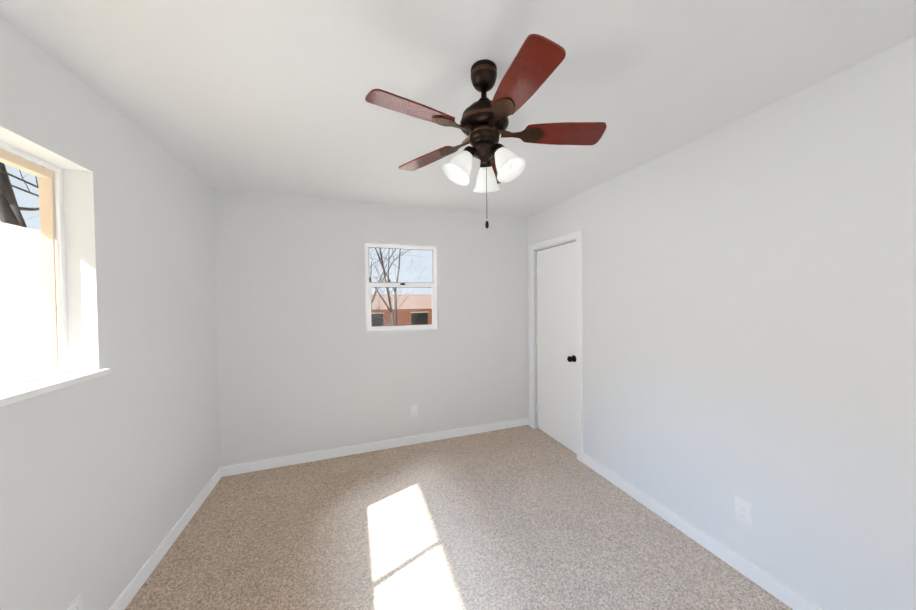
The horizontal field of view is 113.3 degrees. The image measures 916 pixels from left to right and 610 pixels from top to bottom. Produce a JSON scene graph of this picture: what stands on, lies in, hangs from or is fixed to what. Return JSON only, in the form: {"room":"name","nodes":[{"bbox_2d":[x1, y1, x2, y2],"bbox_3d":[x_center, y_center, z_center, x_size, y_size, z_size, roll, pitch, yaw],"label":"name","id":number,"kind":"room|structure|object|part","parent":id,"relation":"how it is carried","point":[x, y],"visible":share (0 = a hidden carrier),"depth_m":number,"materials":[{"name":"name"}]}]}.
{"room":"empty bedroom","nodes":[
{"label":"empty bedroom","id":0,"kind":"room"},
{"bbox_2d":[0,14,220,609],"bbox_3d":[-1.445,0.271,0.661,0.150,2.440,4.265,-1,1,-20],"label":"wall","id":1,"kind":"structure","parent":0,"point":[105,480],"depth_m":1.40,"materials":[{"name":"white paint"}]},
{"bbox_2d":[0,141,68,388],"bbox_3d":[-1.504,-0.134,0.674,0.070,0.890,1.340,-1,1,-20],"label":"window","id":2,"kind":"structure","parent":1,"relation":"in","point":[44,175],"depth_m":1.27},
{"bbox_2d":[0,368,110,406],"bbox_3d":[-1.419,0.312,0.710,0.126,0.024,1.390,-1,1,-20],"label":"window sill","id":3,"kind":"structure","parent":1,"relation":"attached to","point":[13,394],"depth_m":1.12,"materials":[{"name":"white wood"}]},
{"bbox_2d":[66,593,82,609],"bbox_3d":[-1.541,1.247,1.213,0.008,0.117,0.072,-1,1,-20],"label":"electrical outlet","id":4,"kind":"object","parent":1,"relation":"attached to","point":[76,604],"visible":1,"depth_m":1.22,"materials":[{"name":"white plastic"}]},
{"bbox_2d":[108,466,223,609],"bbox_3d":[-1.355,1.447,0.710,0.018,0.085,3.965,-1,1,-20],"label":"baseboard","id":5,"kind":"structure","parent":1,"relation":"attached to","point":[136,583],"depth_m":1.76,"materials":[{"name":"white wood"}]},
{"bbox_2d":[214,189,528,466],"bbox_3d":[-0.629,0.220,3.133,3.042,2.440,0.150,-1,1,-20],"label":"wall","id":6,"kind":"structure","parent":0,"point":[307,363],"depth_m":2.90,"materials":[{"name":"white paint"}]},
{"bbox_2d":[224,417,529,475],"bbox_3d":[-0.572,1.398,3.071,3.012,0.085,0.035,-1,1,-20],"label":"baseboard","id":7,"kind":"structure","parent":6,"relation":"attached to","point":[234,469],"depth_m":2.95,"materials":[{"name":"white wood"}]},
{"bbox_2d":[365,243,436,331],"bbox_3d":[-0.581,-0.176,3.141,0.738,0.890,0.051,-1,1,-20],"label":"window","id":8,"kind":"structure","parent":6,"relation":"in","point":[433,285],"depth_m":3.12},
{"bbox_2d":[368,247,432,326],"bbox_3d":[-0.580,-0.186,3.139,0.670,0.802,0.002,-1,1,-20],"label":"window frame","id":9,"kind":"structure","parent":8,"relation":"attached to","point":[395,282],"depth_m":3.11,"materials":[{"name":"white plastic"}]},
{"bbox_2d":[366,329,438,332],"bbox_3d":[-0.561,0.266,3.106,0.738,0.009,0.052,-1,1,-20],"label":"window sill","id":10,"kind":"structure","parent":6,"relation":"attached to","point":[401,330],"depth_m":3.10,"materials":[{"name":"white wood"}]},
{"bbox_2d":[411,405,417,416],"bbox_3d":[-0.453,1.098,3.123,0.072,0.117,0.008,-1,1,-20],"label":"electrical outlet","id":11,"kind":"object","parent":6,"relation":"attached to","point":[414,410],"visible":1,"depth_m":3.12,"materials":[{"name":"white plastic"}]},
{"bbox_2d":[0,0,915,217],"bbox_3d":[0.047,-1.033,1.172,3.342,0.120,4.265,-1,1,-20],"label":"ceiling","id":12,"kind":"structure","parent":0,"point":[263,96],"depth_m":1.27,"materials":[{"name":"white paint"}]},
{"bbox_2d":[365,34,606,228],"bbox_3d":[0.112,-0.645,1.227,0.939,0.659,0.914,-1,1,-20],"label":"ceiling fan","id":13,"kind":"object","parent":12,"relation":"hanging from","point":[538,59],"visible":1,"depth_m":1.19,"materials":[{"name":"brown wood"}]},
{"bbox_2d":[125,425,792,609],"bbox_3d":[0.071,1.517,1.216,3.342,0.100,4.265,-1,1,-20],"label":"floor","id":14,"kind":"structure","parent":0,"point":[525,517],"depth_m":1.85,"materials":[{"name":"carpet"}]},
{"bbox_2d":[528,37,915,609],"bbox_3d":[1.563,0.223,1.727,0.150,2.440,4.265,-1,1,-20],"label":"wall","id":15,"kind":"structure","parent":0,"point":[749,308],"depth_m":1.48,"materials":[{"name":"white paint"}]},
{"bbox_2d":[529,229,582,461],"bbox_3d":[1.051,0.369,3.145,0.172,2.110,0.835,-1,1,-20],"label":"door frame","id":16,"kind":"structure","parent":15,"relation":"attached to","point":[578,235],"depth_m":2.95,"materials":[{"name":"white wood"}]},
{"bbox_2d":[536,241,576,453],"bbox_3d":[1.026,0.404,3.141,0.045,2.015,0.678,-1,1,-20],"label":"door","id":17,"kind":"structure","parent":15,"relation":"in","point":[556,348],"depth_m":3.11,"materials":[{"name":"white wood"}]},
{"bbox_3d":[0.903,0.395,3.439,0.012,1.640,0.034,-1,1,-20],"label":"door hinge","id":18,"kind":"part","parent":17,"relation":"part of","materials":[{"name":"white wood"}]},
{"bbox_2d":[567,355,576,361],"bbox_3d":[1.077,0.513,2.868,0.068,0.066,0.066,-1,1,-20],"label":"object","id":19,"kind":"structure","parent":17,"relation":"attached to","point":[571,359],"depth_m":2.86,"materials":[{"name":"black metal"}]},
{"bbox_2d":[583,453,821,609],"bbox_3d":[1.646,1.408,1.296,0.018,0.085,3.065,-1,1,-20],"label":"baseboard","id":20,"kind":"structure","parent":15,"relation":"attached to","point":[787,596],"depth_m":1.75,"materials":[{"name":"white wood"}]},
{"bbox_2d":[735,497,751,526],"bbox_3d":[1.531,1.109,1.620,0.008,0.117,0.072,-1,1,-20],"label":"electrical outlet","id":21,"kind":"object","parent":15,"relation":"attached to","point":[743,511],"visible":1,"depth_m":1.62,"materials":[{"name":"white plastic"}]},
{"label":"outside","id":22,"kind":"structure","parent":0,"visible":0},
{"bbox_3d":[0.153,3.126,26.436,140.000,0.200,130.000,-1,1,-20],"label":"ground","id":23,"kind":"structure","parent":22,"visible":0},
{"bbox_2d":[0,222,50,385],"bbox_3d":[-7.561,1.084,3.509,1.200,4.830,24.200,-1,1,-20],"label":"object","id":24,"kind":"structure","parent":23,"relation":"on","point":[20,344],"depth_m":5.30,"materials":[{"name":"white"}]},
{"bbox_2d":[0,156,429,325],"bbox_3d":[-6.698,-5.521,6.616,21.329,18.036,18.198,-1,1,-20],"label":"trees","id":25,"kind":"object","parent":23,"relation":"on","point":[10,218],"depth_m":7.76,"materials":[{"name":"plant"}]},
{"bbox_2d":[371,309,431,325],"bbox_3d":[-5.715,1.643,30.950,20.000,2.720,8.060,-1,1,-20],"label":"house","id":26,"kind":"structure","parent":23,"relation":"on","point":[405,314],"depth_m":27.05,"materials":[{"name":"orange brick"}]},
{"bbox_2d":[371,294,431,309],"bbox_3d":[-5.745,-0.407,30.942,21.400,1.380,9.400,-1,1,-20],"label":"roof","id":27,"kind":"structure","parent":26,"relation":"on","point":[409,303],"depth_m":28.52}
]}

